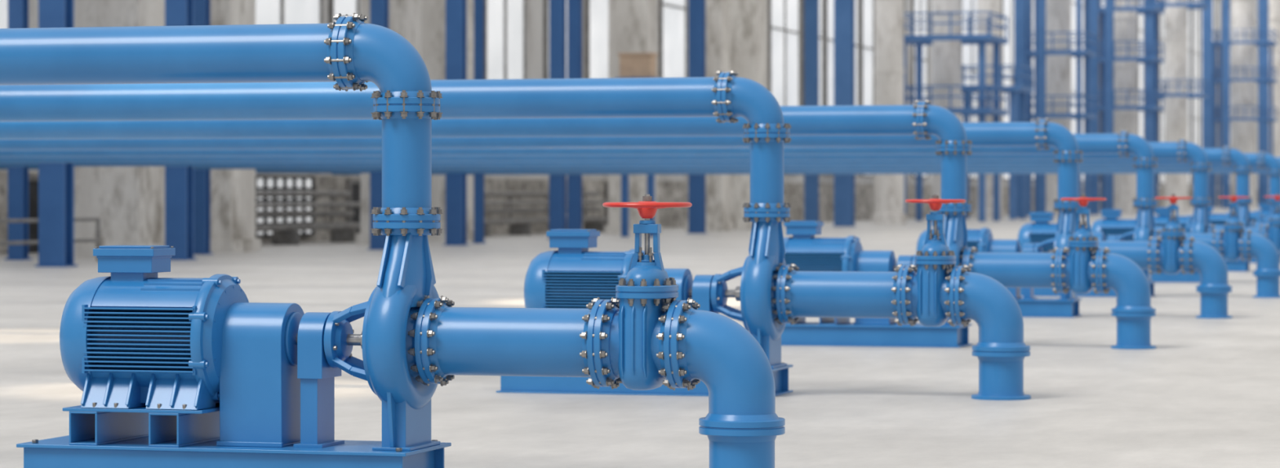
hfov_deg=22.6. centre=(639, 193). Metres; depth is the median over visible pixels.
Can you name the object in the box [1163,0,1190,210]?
concrete column
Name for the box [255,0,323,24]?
window
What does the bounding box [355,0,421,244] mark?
concrete pier
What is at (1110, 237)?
housing
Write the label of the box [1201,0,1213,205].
steel column
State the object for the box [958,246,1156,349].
pipe
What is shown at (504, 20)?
window
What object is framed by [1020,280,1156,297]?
base skid
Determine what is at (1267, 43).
access platform
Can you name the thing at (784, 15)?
window
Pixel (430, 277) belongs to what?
ribs
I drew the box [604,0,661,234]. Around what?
concrete pier
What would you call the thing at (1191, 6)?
access platform
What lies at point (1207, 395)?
floor
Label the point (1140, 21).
window
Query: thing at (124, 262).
box
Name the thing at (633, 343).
valve
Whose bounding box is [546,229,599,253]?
box
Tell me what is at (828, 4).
window
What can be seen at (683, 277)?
guard
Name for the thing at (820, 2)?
window
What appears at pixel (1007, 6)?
window
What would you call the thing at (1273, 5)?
concrete column
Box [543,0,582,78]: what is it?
window
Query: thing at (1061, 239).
casing
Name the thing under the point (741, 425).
pipe
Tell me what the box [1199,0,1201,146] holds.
window
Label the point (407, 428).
pedestal
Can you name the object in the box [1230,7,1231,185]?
window
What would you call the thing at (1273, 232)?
valve
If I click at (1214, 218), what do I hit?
motor housing
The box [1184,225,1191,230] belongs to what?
bracket
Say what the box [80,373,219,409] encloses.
motor feet
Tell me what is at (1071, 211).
ribs
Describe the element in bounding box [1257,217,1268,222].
bracket
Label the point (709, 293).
housing
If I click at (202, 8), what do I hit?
steel column
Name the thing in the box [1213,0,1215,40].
window
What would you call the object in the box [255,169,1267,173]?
pipe
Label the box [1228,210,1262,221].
motor end shields
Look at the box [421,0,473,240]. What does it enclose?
concrete pier
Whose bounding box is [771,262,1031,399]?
pipe
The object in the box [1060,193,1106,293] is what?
valve
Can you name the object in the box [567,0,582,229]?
steel column
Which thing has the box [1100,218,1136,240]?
motor housing
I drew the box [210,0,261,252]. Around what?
concrete pier
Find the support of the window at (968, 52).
in the wall
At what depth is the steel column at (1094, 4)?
243.49 m
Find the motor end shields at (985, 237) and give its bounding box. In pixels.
[916,226,993,252]
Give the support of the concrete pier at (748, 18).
on the floor
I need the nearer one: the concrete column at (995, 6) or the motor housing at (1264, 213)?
the motor housing at (1264, 213)
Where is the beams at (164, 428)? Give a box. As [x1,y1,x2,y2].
[62,404,219,447]
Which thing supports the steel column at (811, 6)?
on the floor
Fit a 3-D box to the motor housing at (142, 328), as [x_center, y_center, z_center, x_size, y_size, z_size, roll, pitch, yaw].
[-2.679,0.810,18.005,0.700,0.670,0.670,0,0,16]
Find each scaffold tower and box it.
[1026,0,1096,216]
[1098,0,1164,212]
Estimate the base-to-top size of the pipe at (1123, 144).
1.226 m
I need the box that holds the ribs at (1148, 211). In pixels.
[1135,207,1155,228]
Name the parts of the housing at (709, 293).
lantern bracket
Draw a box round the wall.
[0,0,1257,253]
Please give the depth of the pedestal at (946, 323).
33.73 m
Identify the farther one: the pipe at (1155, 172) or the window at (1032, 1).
the window at (1032, 1)
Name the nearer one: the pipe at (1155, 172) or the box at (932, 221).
the box at (932, 221)
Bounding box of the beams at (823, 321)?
[785,317,849,324]
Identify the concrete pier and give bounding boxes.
[74,0,164,258]
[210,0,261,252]
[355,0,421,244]
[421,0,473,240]
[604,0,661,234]
[684,0,733,231]
[729,0,767,229]
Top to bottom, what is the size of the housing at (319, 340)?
0.831 m
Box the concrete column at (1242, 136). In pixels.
[1230,0,1257,207]
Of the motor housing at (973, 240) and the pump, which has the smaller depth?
the pump
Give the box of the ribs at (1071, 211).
[1056,209,1076,232]
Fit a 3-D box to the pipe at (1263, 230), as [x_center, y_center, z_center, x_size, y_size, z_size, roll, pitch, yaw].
[11.319,1.091,58.162,2.046,1.059,0.486,0,0,16]
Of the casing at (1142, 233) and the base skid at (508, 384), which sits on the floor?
the base skid at (508, 384)
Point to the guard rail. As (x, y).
(97, 220)
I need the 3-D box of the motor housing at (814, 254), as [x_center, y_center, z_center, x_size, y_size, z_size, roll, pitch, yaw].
[1.934,0.810,34.346,0.700,0.670,0.670,0,0,16]
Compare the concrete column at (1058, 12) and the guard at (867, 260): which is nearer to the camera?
the guard at (867, 260)
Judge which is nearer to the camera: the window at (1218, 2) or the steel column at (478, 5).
the steel column at (478, 5)
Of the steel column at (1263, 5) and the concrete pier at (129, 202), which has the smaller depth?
the concrete pier at (129, 202)
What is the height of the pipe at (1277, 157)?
1.226 m
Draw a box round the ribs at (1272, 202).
[1269,202,1273,215]
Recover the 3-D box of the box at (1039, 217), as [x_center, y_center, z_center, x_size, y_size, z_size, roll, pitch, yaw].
[6.374,0.407,50.737,0.370,0.225,0.300,0,0,16]
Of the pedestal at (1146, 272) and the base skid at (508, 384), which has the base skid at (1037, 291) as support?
the pedestal at (1146, 272)
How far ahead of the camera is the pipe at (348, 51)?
17.66 m
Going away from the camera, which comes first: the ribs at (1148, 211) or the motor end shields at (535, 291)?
the motor end shields at (535, 291)
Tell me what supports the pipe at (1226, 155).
on the casing at (1242, 218)
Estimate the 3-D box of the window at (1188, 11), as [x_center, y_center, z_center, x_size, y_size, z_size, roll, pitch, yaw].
[63.605,-12.830,372.220,0.160,23.600,7.100,0,0,16]
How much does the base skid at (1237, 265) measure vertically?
0.243 m
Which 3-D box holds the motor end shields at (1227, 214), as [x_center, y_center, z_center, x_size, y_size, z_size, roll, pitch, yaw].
[13.433,0.810,75.209,1.030,0.704,0.704,0,0,16]
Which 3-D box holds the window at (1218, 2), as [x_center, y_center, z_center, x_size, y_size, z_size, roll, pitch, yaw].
[73.928,-12.830,408.790,0.160,23.600,5.100,0,0,16]
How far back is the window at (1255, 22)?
460.60 m
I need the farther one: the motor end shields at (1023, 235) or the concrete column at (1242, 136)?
the concrete column at (1242, 136)
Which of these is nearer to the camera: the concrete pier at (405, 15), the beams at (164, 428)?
the beams at (164, 428)
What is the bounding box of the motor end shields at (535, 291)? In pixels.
[524,248,644,307]
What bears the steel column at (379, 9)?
on the floor
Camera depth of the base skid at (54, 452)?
17.62 m
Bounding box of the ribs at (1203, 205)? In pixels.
[1192,204,1208,223]
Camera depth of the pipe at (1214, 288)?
41.51 m
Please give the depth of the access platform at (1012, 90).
201.07 m
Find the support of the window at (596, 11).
in the wall
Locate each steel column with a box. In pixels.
[4,0,31,260]
[35,0,77,266]
[164,0,196,260]
[193,0,213,254]
[367,0,389,249]
[443,0,469,245]
[471,0,486,243]
[546,0,566,239]
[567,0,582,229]
[686,0,706,233]
[804,0,818,220]
[832,0,856,226]
[1013,0,1026,217]
[1037,0,1045,211]
[1089,0,1099,214]
[1105,0,1113,208]
[1144,0,1155,142]
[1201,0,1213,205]
[1222,0,1230,208]
[1257,0,1268,206]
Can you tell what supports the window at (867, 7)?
in the wall
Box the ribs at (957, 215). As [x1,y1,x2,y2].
[939,213,968,245]
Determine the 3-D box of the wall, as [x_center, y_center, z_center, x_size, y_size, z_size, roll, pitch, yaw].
[22.294,-11.880,227.500,1.300,27.000,510.000,0,0,16]
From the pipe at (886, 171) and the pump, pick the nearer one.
the pump
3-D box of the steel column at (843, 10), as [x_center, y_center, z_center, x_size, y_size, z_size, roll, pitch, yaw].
[10.025,-11.880,156.981,1.000,27.000,0.880,0,0,16]
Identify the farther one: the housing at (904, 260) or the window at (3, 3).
the window at (3, 3)
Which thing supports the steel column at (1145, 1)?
on the floor
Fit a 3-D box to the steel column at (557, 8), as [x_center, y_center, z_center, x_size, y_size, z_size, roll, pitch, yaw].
[-2.882,-11.880,111.995,0.600,27.000,0.560,0,0,16]
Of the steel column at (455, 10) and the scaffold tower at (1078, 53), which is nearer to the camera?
the steel column at (455, 10)
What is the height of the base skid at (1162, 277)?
0.243 m
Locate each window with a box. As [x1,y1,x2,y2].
[0,0,8,28]
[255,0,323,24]
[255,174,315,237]
[328,0,359,22]
[484,0,526,79]
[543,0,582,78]
[585,0,608,78]
[658,0,687,77]
[768,0,800,174]
[801,0,823,175]
[824,0,859,176]
[860,0,875,176]
[903,0,905,35]
[911,0,928,177]
[960,0,977,178]
[1001,0,1013,179]
[1031,0,1034,180]
[1071,0,1084,182]
[1098,0,1099,182]
[1099,0,1105,182]
[1137,0,1144,138]
[1158,0,1165,183]
[1187,0,1191,184]
[1191,0,1199,184]
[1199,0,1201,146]
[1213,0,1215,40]
[1216,0,1221,185]
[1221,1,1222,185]
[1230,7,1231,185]
[1254,22,1255,123]
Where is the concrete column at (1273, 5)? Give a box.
[1268,0,1279,156]
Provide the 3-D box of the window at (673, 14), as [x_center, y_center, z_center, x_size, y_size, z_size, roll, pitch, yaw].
[2.206,-12.830,154.720,0.160,23.600,9.100,0,0,16]
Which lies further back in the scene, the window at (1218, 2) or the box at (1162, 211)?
the window at (1218, 2)
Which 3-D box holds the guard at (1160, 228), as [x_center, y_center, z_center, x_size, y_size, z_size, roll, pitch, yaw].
[9.440,1.004,58.693,0.400,0.787,0.428,0,0,16]
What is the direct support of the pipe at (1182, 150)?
on the casing at (1198, 226)
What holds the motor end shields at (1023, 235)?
on the base skid at (1037, 291)
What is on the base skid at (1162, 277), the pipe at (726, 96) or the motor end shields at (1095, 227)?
the motor end shields at (1095, 227)
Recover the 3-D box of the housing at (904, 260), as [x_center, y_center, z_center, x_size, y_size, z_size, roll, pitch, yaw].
[2.809,1.024,34.099,0.920,0.745,0.340,0,0,16]
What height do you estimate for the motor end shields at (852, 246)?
0.704 m
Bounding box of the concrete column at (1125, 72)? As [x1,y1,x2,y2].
[1113,0,1137,213]
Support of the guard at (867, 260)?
on the base skid at (806, 333)
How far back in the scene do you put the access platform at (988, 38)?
183.93 m
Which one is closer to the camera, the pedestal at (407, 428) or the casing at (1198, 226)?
the pedestal at (407, 428)
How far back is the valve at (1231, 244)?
49.76 m
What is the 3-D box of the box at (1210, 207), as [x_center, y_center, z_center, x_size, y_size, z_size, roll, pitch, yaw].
[13.293,0.407,75.249,0.370,0.225,0.300,0,0,16]
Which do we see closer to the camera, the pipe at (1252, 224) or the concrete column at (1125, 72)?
the pipe at (1252, 224)
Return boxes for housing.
[81,277,203,386]
[293,301,368,447]
[542,251,625,308]
[688,266,742,321]
[784,237,845,271]
[893,254,917,324]
[933,229,980,252]
[1020,237,1054,299]
[1028,222,1057,252]
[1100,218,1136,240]
[1106,230,1134,240]
[1154,215,1186,231]
[1208,213,1226,225]
[1213,224,1223,227]
[1249,211,1257,221]
[1260,209,1269,216]
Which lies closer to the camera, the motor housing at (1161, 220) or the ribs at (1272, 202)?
the motor housing at (1161, 220)
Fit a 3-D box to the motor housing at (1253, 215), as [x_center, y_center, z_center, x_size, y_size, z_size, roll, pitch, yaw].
[15.773,0.810,83.371,0.700,0.670,0.670,0,0,16]
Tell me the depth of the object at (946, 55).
185.46 m
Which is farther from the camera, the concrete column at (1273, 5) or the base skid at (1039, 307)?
the concrete column at (1273, 5)
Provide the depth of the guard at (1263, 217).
83.11 m
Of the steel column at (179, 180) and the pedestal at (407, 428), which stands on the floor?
the steel column at (179, 180)
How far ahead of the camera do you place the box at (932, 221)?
42.48 m
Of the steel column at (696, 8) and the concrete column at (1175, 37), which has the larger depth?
the concrete column at (1175, 37)
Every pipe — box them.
[0,13,442,235]
[0,70,791,222]
[0,99,972,215]
[0,117,1083,210]
[0,129,1158,208]
[0,138,1212,205]
[0,145,1252,204]
[0,151,1279,203]
[255,156,1279,171]
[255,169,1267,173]
[331,171,1267,174]
[407,295,785,467]
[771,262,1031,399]
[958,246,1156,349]
[1093,235,1232,318]
[1150,229,1279,297]
[1204,223,1269,238]
[1246,220,1269,228]
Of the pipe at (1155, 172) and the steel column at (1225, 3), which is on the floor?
the steel column at (1225, 3)
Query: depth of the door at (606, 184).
140.54 m
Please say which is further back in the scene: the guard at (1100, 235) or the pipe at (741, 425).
the guard at (1100, 235)
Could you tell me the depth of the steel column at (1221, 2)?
412.07 m
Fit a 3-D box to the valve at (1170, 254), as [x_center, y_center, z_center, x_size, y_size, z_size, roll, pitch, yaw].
[6.959,0.530,41.750,0.483,1.050,0.483,0,0,7]
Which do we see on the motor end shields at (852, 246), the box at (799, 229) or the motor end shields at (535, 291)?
the box at (799, 229)
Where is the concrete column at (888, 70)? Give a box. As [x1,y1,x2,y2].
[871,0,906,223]
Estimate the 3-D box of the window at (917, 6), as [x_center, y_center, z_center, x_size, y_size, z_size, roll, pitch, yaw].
[18.643,-12.830,212.944,0.160,23.600,5.100,0,0,16]
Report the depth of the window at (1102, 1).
299.50 m
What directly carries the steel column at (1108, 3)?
on the floor
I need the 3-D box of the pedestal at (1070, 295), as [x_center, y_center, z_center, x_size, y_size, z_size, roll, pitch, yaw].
[5.636,1.198,42.123,0.220,0.397,0.599,0,0,16]
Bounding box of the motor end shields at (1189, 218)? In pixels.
[1154,214,1192,233]
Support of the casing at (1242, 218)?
on the pedestal
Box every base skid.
[16,435,451,467]
[496,362,793,395]
[781,321,972,347]
[1016,297,1081,317]
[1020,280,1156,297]
[1151,269,1199,282]
[1181,259,1250,271]
[1223,253,1279,262]
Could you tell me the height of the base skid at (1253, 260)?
0.243 m
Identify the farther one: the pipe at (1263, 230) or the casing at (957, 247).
the pipe at (1263, 230)
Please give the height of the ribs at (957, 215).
0.365 m
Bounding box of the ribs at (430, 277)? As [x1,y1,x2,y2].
[376,232,435,295]
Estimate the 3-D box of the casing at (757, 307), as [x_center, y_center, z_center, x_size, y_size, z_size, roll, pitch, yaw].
[1.006,0.697,25.787,0.285,1.014,0.788,0,0,16]
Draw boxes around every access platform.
[903,11,1008,221]
[960,64,1033,219]
[1155,0,1208,98]
[1213,28,1277,207]
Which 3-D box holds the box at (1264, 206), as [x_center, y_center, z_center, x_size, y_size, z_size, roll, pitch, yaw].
[17.906,0.408,91.590,0.370,0.225,0.300,0,0,16]
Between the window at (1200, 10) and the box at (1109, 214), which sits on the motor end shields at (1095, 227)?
the box at (1109, 214)
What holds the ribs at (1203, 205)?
attached to the casing at (1198, 226)
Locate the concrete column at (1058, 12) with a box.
[1045,0,1071,215]
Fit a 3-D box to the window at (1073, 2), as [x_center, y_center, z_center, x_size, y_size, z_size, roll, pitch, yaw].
[38.882,-12.830,284.642,0.160,23.600,9.100,0,0,16]
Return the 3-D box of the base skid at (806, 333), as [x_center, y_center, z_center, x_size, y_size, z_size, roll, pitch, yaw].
[2.345,1.498,34.230,2.305,0.243,0.750,0,0,16]
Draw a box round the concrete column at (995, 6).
[974,0,1004,218]
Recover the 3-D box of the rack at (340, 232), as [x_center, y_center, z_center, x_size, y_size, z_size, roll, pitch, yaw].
[-12.517,0.745,96.012,0.860,1.750,22.000,0,0,16]
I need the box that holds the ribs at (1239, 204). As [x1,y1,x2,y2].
[1235,204,1250,220]
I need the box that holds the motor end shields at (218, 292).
[59,274,248,401]
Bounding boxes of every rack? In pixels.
[255,189,359,244]
[484,190,608,236]
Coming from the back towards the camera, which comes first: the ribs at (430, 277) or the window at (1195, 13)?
the window at (1195, 13)
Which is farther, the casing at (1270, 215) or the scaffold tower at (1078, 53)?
the scaffold tower at (1078, 53)
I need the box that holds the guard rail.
[0,217,100,261]
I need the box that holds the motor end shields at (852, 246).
[783,235,862,271]
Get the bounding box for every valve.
[602,194,692,390]
[905,193,965,326]
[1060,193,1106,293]
[1154,193,1191,274]
[1217,193,1249,261]
[1263,193,1279,251]
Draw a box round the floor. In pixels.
[0,204,1279,467]
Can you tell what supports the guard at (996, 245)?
on the base skid at (1039, 307)
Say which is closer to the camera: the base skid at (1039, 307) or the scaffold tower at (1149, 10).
the base skid at (1039, 307)
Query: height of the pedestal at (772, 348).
0.397 m
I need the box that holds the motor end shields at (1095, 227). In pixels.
[1091,218,1103,231]
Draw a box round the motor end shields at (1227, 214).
[1191,212,1231,222]
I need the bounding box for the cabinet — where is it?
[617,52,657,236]
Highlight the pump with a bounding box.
[361,235,439,408]
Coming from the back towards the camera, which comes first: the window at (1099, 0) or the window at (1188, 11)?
the window at (1188, 11)
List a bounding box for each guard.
[216,302,304,447]
[664,268,693,300]
[853,250,897,324]
[989,239,1021,299]
[1092,231,1105,240]
[1153,226,1164,269]
[1262,216,1268,222]
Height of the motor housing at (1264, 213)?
0.670 m
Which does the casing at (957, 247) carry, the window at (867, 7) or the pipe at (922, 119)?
the pipe at (922, 119)
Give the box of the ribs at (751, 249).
[748,220,785,262]
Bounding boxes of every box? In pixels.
[93,244,175,280]
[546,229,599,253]
[783,220,823,239]
[931,220,939,230]
[1028,211,1054,224]
[1100,208,1122,219]
[1154,207,1172,216]
[1207,205,1213,213]
[1258,203,1270,210]
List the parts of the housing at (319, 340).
lantern bracket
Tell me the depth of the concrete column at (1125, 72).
264.18 m
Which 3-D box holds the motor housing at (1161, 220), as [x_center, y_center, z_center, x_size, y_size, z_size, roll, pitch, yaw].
[11.160,0.810,67.029,0.700,0.670,0.670,0,0,16]
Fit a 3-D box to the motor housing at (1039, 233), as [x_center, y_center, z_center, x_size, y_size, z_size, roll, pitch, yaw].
[6.547,0.810,50.688,0.700,0.670,0.670,0,0,16]
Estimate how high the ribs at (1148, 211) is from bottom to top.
0.365 m
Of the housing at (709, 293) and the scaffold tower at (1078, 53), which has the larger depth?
the scaffold tower at (1078, 53)
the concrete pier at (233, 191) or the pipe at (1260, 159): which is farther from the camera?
the concrete pier at (233, 191)
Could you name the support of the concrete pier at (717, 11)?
on the floor
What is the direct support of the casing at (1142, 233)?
on the pedestal at (1146, 272)
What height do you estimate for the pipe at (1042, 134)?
1.226 m
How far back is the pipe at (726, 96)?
26.30 m
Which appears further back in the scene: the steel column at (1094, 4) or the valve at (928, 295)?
the steel column at (1094, 4)
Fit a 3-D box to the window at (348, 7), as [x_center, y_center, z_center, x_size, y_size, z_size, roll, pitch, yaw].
[-9.883,-12.830,111.893,0.160,23.600,5.100,0,0,16]
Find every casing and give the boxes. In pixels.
[740,222,786,340]
[943,214,967,265]
[1053,210,1076,253]
[1133,208,1153,240]
[1191,205,1207,233]
[1238,204,1248,227]
[1268,203,1279,220]
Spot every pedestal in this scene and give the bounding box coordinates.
[372,391,440,450]
[752,328,786,368]
[942,317,962,325]
[1057,287,1079,300]
[1142,269,1154,282]
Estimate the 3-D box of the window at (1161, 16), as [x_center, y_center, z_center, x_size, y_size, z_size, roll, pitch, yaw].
[56.813,-12.830,348.160,0.160,23.600,5.100,0,0,16]
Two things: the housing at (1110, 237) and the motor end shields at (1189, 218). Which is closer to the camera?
the housing at (1110, 237)
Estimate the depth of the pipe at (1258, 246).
49.66 m
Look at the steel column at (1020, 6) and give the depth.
209.49 m
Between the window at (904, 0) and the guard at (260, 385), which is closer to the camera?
the guard at (260, 385)
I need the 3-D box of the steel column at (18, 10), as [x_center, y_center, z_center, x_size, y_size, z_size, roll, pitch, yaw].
[-15.123,-11.880,77.836,0.500,27.000,0.480,0,0,16]
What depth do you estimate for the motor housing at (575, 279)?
25.93 m
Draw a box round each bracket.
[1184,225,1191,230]
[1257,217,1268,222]
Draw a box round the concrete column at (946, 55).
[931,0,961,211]
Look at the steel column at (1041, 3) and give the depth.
218.58 m
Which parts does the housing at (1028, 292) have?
lantern bracket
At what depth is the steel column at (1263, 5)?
391.57 m
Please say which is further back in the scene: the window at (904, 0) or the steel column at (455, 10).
the window at (904, 0)
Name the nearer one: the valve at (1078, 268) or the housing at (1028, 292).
the valve at (1078, 268)
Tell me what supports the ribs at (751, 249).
attached to the casing at (757, 307)
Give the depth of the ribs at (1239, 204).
66.48 m
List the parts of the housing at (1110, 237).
lantern bracket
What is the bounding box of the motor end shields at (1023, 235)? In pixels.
[1017,222,1033,252]
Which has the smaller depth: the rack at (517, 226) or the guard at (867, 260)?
the guard at (867, 260)
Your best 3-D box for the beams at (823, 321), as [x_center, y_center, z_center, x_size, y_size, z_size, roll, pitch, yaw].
[1.905,1.295,34.355,0.840,0.205,0.720,0,0,16]

